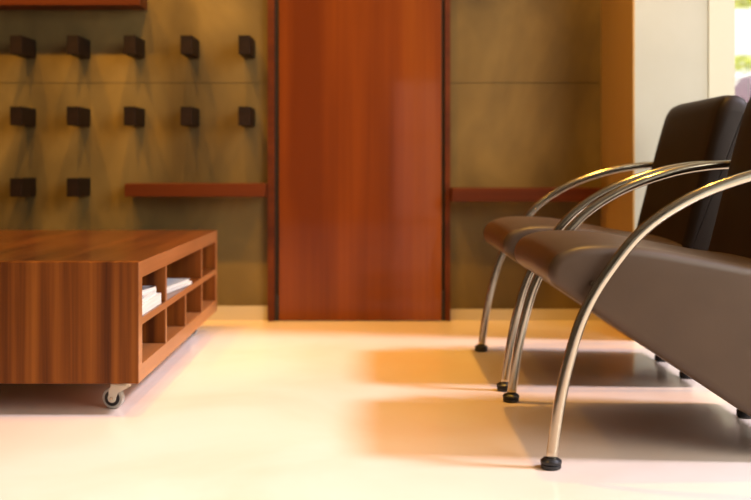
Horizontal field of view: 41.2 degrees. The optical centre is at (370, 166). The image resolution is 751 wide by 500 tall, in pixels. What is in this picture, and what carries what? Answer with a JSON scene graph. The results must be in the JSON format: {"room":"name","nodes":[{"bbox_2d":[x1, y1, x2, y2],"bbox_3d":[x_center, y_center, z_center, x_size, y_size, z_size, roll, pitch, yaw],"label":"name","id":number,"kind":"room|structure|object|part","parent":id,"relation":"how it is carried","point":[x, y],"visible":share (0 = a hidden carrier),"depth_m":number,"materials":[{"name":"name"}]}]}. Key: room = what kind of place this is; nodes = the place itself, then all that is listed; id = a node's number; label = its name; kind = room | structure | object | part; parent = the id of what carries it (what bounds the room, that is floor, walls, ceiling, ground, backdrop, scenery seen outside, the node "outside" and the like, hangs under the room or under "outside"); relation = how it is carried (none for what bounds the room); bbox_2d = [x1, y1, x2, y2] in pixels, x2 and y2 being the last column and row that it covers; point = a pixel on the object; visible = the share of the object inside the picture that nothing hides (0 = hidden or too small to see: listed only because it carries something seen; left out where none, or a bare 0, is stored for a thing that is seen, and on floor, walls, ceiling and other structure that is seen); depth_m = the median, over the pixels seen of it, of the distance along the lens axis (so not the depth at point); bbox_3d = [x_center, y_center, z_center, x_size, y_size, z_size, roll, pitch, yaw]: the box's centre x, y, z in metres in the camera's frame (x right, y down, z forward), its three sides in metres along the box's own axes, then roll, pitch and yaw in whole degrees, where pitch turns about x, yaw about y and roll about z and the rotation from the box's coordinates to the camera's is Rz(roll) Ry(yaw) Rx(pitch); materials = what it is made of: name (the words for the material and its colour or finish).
{"room":"waiting room","nodes":[
{"label":"waiting room","id":0,"kind":"room"},
{"bbox_2d":[0,0,600,308],"bbox_3d":[-1.099,-1.158,4.460,4.203,3.650,0.200,0,0,0],"label":"wall","id":1,"kind":"structure","parent":0,"point":[525,75],"depth_m":4.36,"materials":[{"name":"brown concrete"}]},
{"bbox_2d":[10,35,35,58],"bbox_3d":[-1.483,-0.511,4.268,0.049,0.078,0.185,0,0,0],"label":"peg","id":2,"kind":"object","parent":1,"relation":"attached to","point":[21,46],"visible":1,"depth_m":4.20,"materials":[{"name":"brown wood"}]},
{"bbox_2d":[10,106,35,126],"bbox_3d":[-1.483,-0.214,4.268,0.049,0.078,0.185,0,0,0],"label":"peg","id":3,"kind":"object","parent":1,"relation":"attached to","point":[19,116],"visible":1,"depth_m":4.20,"materials":[{"name":"brown wood"}]},
{"bbox_2d":[10,178,35,196],"bbox_3d":[-1.483,0.086,4.268,0.049,0.078,0.185,0,0,0],"label":"peg","id":4,"kind":"object","parent":1,"relation":"attached to","point":[19,187],"visible":1,"depth_m":4.19,"materials":[{"name":"brown wood"}]},
{"bbox_2d":[0,0,146,9],"bbox_3d":[-1.637,-0.713,4.293,1.325,0.060,0.135,0,0,0],"label":"wall shelf","id":5,"kind":"object","parent":1,"relation":"attached to","point":[4,4],"visible":1,"depth_m":4.23,"materials":[{"name":"brown wood"}]},
{"bbox_2d":[67,35,90,58],"bbox_3d":[-1.247,-0.511,4.268,0.049,0.078,0.185,0,0,0],"label":"peg","id":6,"kind":"object","parent":1,"relation":"attached to","point":[79,47],"visible":1,"depth_m":4.20,"materials":[{"name":"brown wood"}]},
{"bbox_2d":[67,106,90,126],"bbox_3d":[-1.247,-0.214,4.268,0.049,0.078,0.185,0,0,0],"label":"peg","id":7,"kind":"object","parent":1,"relation":"attached to","point":[77,116],"visible":1,"depth_m":4.19,"materials":[{"name":"brown wood"}]},
{"bbox_2d":[67,178,90,196],"bbox_3d":[-1.247,0.086,4.268,0.049,0.078,0.185,0,0,0],"label":"peg","id":8,"kind":"object","parent":1,"relation":"attached to","point":[76,187],"visible":1,"depth_m":4.18,"materials":[{"name":"brown wood"}]},
{"bbox_2d":[124,35,144,58],"bbox_3d":[-1.009,-0.511,4.268,0.049,0.078,0.185,0,0,0],"label":"peg","id":9,"kind":"object","parent":1,"relation":"attached to","point":[134,46],"visible":1,"depth_m":4.18,"materials":[{"name":"brown wood"}]},
{"bbox_2d":[124,106,144,126],"bbox_3d":[-1.009,-0.214,4.268,0.049,0.078,0.185,0,0,0],"label":"peg","id":10,"kind":"object","parent":1,"relation":"attached to","point":[134,116],"visible":1,"depth_m":4.18,"materials":[{"name":"brown wood"}]},
{"bbox_2d":[180,35,199,58],"bbox_3d":[-0.771,-0.511,4.268,0.049,0.078,0.185,0,0,0],"label":"peg","id":11,"kind":"object","parent":1,"relation":"attached to","point":[189,45],"visible":1,"depth_m":4.17,"materials":[{"name":"brown wood"}]},
{"bbox_2d":[180,106,199,126],"bbox_3d":[-0.771,-0.214,4.268,0.049,0.078,0.185,0,0,0],"label":"peg","id":12,"kind":"object","parent":1,"relation":"attached to","point":[189,115],"visible":1,"depth_m":4.17,"materials":[{"name":"brown wood"}]},
{"bbox_2d":[124,183,266,196],"bbox_3d":[-0.745,0.098,4.293,0.595,0.056,0.135,0,0,0],"label":"wall shelf","id":13,"kind":"object","parent":1,"relation":"attached to","point":[130,189],"visible":1,"depth_m":4.22,"materials":[{"name":"brown wood"}]},
{"bbox_2d":[207,306,266,319],"bbox_3d":[-1.823,0.636,4.354,2.755,0.062,0.012,0,0,0],"label":"baseboard","id":14,"kind":"structure","parent":1,"relation":"attached to","point":[223,312],"depth_m":4.35,"materials":[{"name":"beige paint"}]},
{"bbox_2d":[238,35,254,58],"bbox_3d":[-0.529,-0.511,4.268,0.049,0.078,0.185,0,0,0],"label":"peg","id":15,"kind":"object","parent":1,"relation":"attached to","point":[246,43],"visible":1,"depth_m":4.17,"materials":[{"name":"brown wood"}]},
{"bbox_2d":[238,106,254,126],"bbox_3d":[-0.529,-0.214,4.268,0.049,0.078,0.185,0,0,0],"label":"peg","id":16,"kind":"object","parent":1,"relation":"attached to","point":[246,114],"visible":1,"depth_m":4.17,"materials":[{"name":"brown wood"}]},
{"bbox_2d":[267,0,449,320],"bbox_3d":[-0.052,-0.488,4.345,0.790,2.310,0.051,0,0,0],"label":"door","id":17,"kind":"structure","parent":1,"relation":"in","point":[358,91],"depth_m":4.33,"materials":[{"name":"brown wood"}]},
{"bbox_2d":[450,187,601,201],"bbox_3d":[0.673,0.118,4.293,0.660,0.058,0.135,0,0,0],"label":"wall shelf","id":18,"kind":"object","parent":1,"relation":"attached to","point":[457,194],"visible":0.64,"depth_m":4.22,"materials":[{"name":"brown wood"}]},
{"bbox_2d":[450,309,601,319],"bbox_3d":[0.672,0.643,4.354,0.661,0.048,0.012,0,0,0],"label":"baseboard","id":19,"kind":"structure","parent":1,"relation":"attached to","point":[455,314],"depth_m":4.35,"materials":[{"name":"beige paint"}]},
{"bbox_2d":[0,320,750,499],"bbox_3d":[-0.540,0.727,0.530,5.320,0.120,8.060,0,0,0],"label":"floor","id":20,"kind":"structure","parent":0,"point":[240,409],"depth_m":2.61,"materials":[{"name":"beige tile"}]},
{"bbox_2d":[0,230,216,408],"bbox_3d":[-1.273,0.461,3.365,1.301,0.412,1.370,0,0,0],"label":"table","id":21,"kind":"object","parent":20,"relation":"on","point":[71,300],"visible":1,"depth_m":2.68,"materials":[{"name":"brown wood"}]},
{"bbox_3d":[-1.274,0.418,2.701,1.300,0.326,0.043,0,0,0],"label":"panel","id":22,"kind":"part","parent":21,"relation":"part of","materials":[{"name":"brown wood"}]},
{"bbox_2d":[142,293,160,314],"bbox_3d":[-0.735,0.394,2.881,0.210,0.030,0.255,0,0,0],"label":"magazine","id":23,"kind":"object","parent":21,"relation":"on","point":[155,300],"visible":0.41,"depth_m":2.88,"materials":[{"name":"white paper"}]},
{"bbox_2d":[142,290,155,303],"bbox_3d":[-0.738,0.372,2.878,0.200,0.013,0.245,0,0,-3],"label":"magazine","id":24,"kind":"object","parent":23,"relation":"on","point":[146,296],"visible":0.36,"depth_m":2.87,"materials":[{"name":"white paper"}]},
{"bbox_2d":[142,286,155,293],"bbox_3d":[-0.747,0.359,2.880,0.185,0.012,0.215,0,0,10],"label":"magazine","id":25,"kind":"object","parent":24,"relation":"on","point":[145,289],"visible":0.15,"depth_m":2.93,"materials":[{"name":"white paper"}]},
{"bbox_3d":[-0.624,0.418,3.365,0.002,0.324,1.368,0,0,0],"label":"frame","id":26,"kind":"part","parent":21,"relation":"part of","materials":[{"name":"brown wood"}]},
{"bbox_3d":[-1.274,0.558,3.365,1.300,0.046,1.283,0,0,0],"label":"panel","id":27,"kind":"part","parent":21,"relation":"part of","materials":[{"name":"brown wood"}]},
{"bbox_2d":[142,269,214,316],"bbox_3d":[-0.796,0.419,3.365,0.343,0.020,1.283,0,0,0],"label":"shelf","id":28,"kind":"object","parent":21,"relation":"attached to","point":[197,279],"depth_m":3.38,"materials":[{"name":"brown wood"}]},
{"bbox_3d":[-1.274,0.441,4.029,1.300,0.281,0.043,0,0,0],"label":"panel","id":29,"kind":"part","parent":21,"relation":"part of","materials":[{"name":"brown wood"}]},
{"bbox_3d":[-0.748,0.407,3.343,0.210,0.003,0.285,0,0,7],"label":"magazine","id":30,"kind":"object","parent":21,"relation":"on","visible":0},
{"bbox_2d":[167,281,191,292],"bbox_3d":[-0.745,0.400,3.345,0.210,0.010,0.290,0,0,8],"label":"magazine","id":31,"kind":"object","parent":30,"relation":"on","point":[188,282],"visible":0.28,"depth_m":3.35,"materials":[{"name":"white paper"}]},
{"bbox_2d":[167,278,188,288],"bbox_3d":[-0.748,0.391,3.342,0.205,0.008,0.280,0,0,7],"label":"magazine","id":32,"kind":"object","parent":31,"relation":"on","point":[171,282],"visible":0.33,"depth_m":3.38,"materials":[{"name":"white paper"}]},
{"bbox_2d":[475,95,746,391],"bbox_3d":[0.761,0.223,3.302,0.772,0.889,0.679,0,0,0],"label":"lounge chair","id":33,"kind":"object","parent":20,"relation":"on","point":[705,130],"visible":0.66,"depth_m":3.10,"materials":[{"name":"brown leather"}]},
{"bbox_3d":[0.742,0.317,3.604,0.712,0.677,0.051,0,0,0],"label":"armrest","id":34,"kind":"part","parent":33,"relation":"part of","materials":[{"name":"silver metal"}]},
{"bbox_3d":[0.745,0.389,3.302,0.690,0.446,0.566,0,0,0],"label":"seat","id":35,"kind":"part","parent":33,"relation":"part of","materials":[{"name":"brown leather"}]},
{"bbox_3d":[0.742,0.317,3.000,0.712,0.677,0.051,0,0,0],"label":"armrest","id":36,"kind":"part","parent":33,"relation":"part of","materials":[{"name":"silver metal"}]},
{"bbox_3d":[1.037,0.049,3.302,0.220,0.542,0.580,0,0,0],"label":"backrest","id":37,"kind":"part","parent":33,"relation":"part of","materials":[{"name":"brown leather"}]},
{"bbox_2d":[503,97,750,470],"bbox_3d":[0.761,0.223,2.530,0.772,0.889,0.679,0,0,0],"label":"lounge chair","id":38,"kind":"object","parent":20,"relation":"on","point":[690,308],"visible":1,"depth_m":2.25,"materials":[{"name":"brown leather"}]},
{"bbox_3d":[0.742,0.317,2.832,0.712,0.677,0.051,0,0,0],"label":"armrest","id":39,"kind":"part","parent":38,"relation":"part of","materials":[{"name":"silver metal"}]},
{"bbox_3d":[0.745,0.389,2.530,0.690,0.446,0.566,0,0,0],"label":"seat","id":40,"kind":"part","parent":38,"relation":"part of","materials":[{"name":"brown leather"}]},
{"bbox_3d":[0.742,0.317,2.228,0.712,0.677,0.051,0,0,0],"label":"armrest","id":41,"kind":"part","parent":38,"relation":"part of","materials":[{"name":"silver metal"}]},
{"bbox_3d":[1.037,0.049,2.530,0.220,0.542,0.580,0,0,0],"label":"backrest","id":42,"kind":"part","parent":38,"relation":"part of","materials":[{"name":"brown leather"}]},
{"bbox_2d":[601,0,707,340],"bbox_3d":[1.146,-1.158,4.195,0.287,3.650,0.730,0,0,0],"label":"wall","id":43,"kind":"structure","parent":0,"point":[671,36],"depth_m":3.83,"materials":[{"name":"white paint"}]},
{"bbox_2d":[708,0,734,98],"bbox_3d":[1.696,-1.158,3.878,0.808,3.650,0.104,0,0,0],"label":"window frame","id":44,"kind":"structure","parent":43,"relation":"in","point":[721,13],"depth_m":3.83,"materials":[{"name":"grey paint"}]},
{"label":"outside","id":45,"kind":"structure","parent":0,"visible":0},
{"bbox_3d":[4.000,0.747,4.500,10.000,0.120,19.000,0,0,0],"label":"ground","id":46,"kind":"structure","parent":45,"visible":0},
{"bbox_2d":[735,77,742,85],"bbox_3d":[5.100,0.012,7.500,7.800,1.350,0.200,0,0,0],"label":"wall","id":47,"kind":"structure","parent":46,"relation":"on","point":[737,79],"depth_m":7.40,"materials":[{"name":"white paint"}]},
{"bbox_2d":[735,54,750,72],"bbox_3d":[3.875,-0.778,7.500,4.538,0.172,0.274,0,0,0],"label":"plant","id":48,"kind":"object","parent":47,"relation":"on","point":[738,59],"visible":0.2,"depth_m":7.47,"materials":[{"name":"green plant"}]},
{"bbox_2d":[735,76,750,102],"bbox_3d":[1.660,0.108,5.050,0.697,1.158,0.520,0,0,0],"label":"garden chair","id":49,"kind":"object","parent":46,"relation":"on","point":[743,87],"visible":0.1,"depth_m":5.11,"materials":[{"name":"plastic"}]},
{"bbox_2d":[735,0,750,8],"bbox_3d":[2.817,-0.604,6.608,1.231,2.585,0.810,0,0,0],"label":"tree","id":50,"kind":"object","parent":46,"relation":"on","point":[741,4],"visible":0.79,"depth_m":6.60,"materials":[{"name":"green plant"}]}
]}

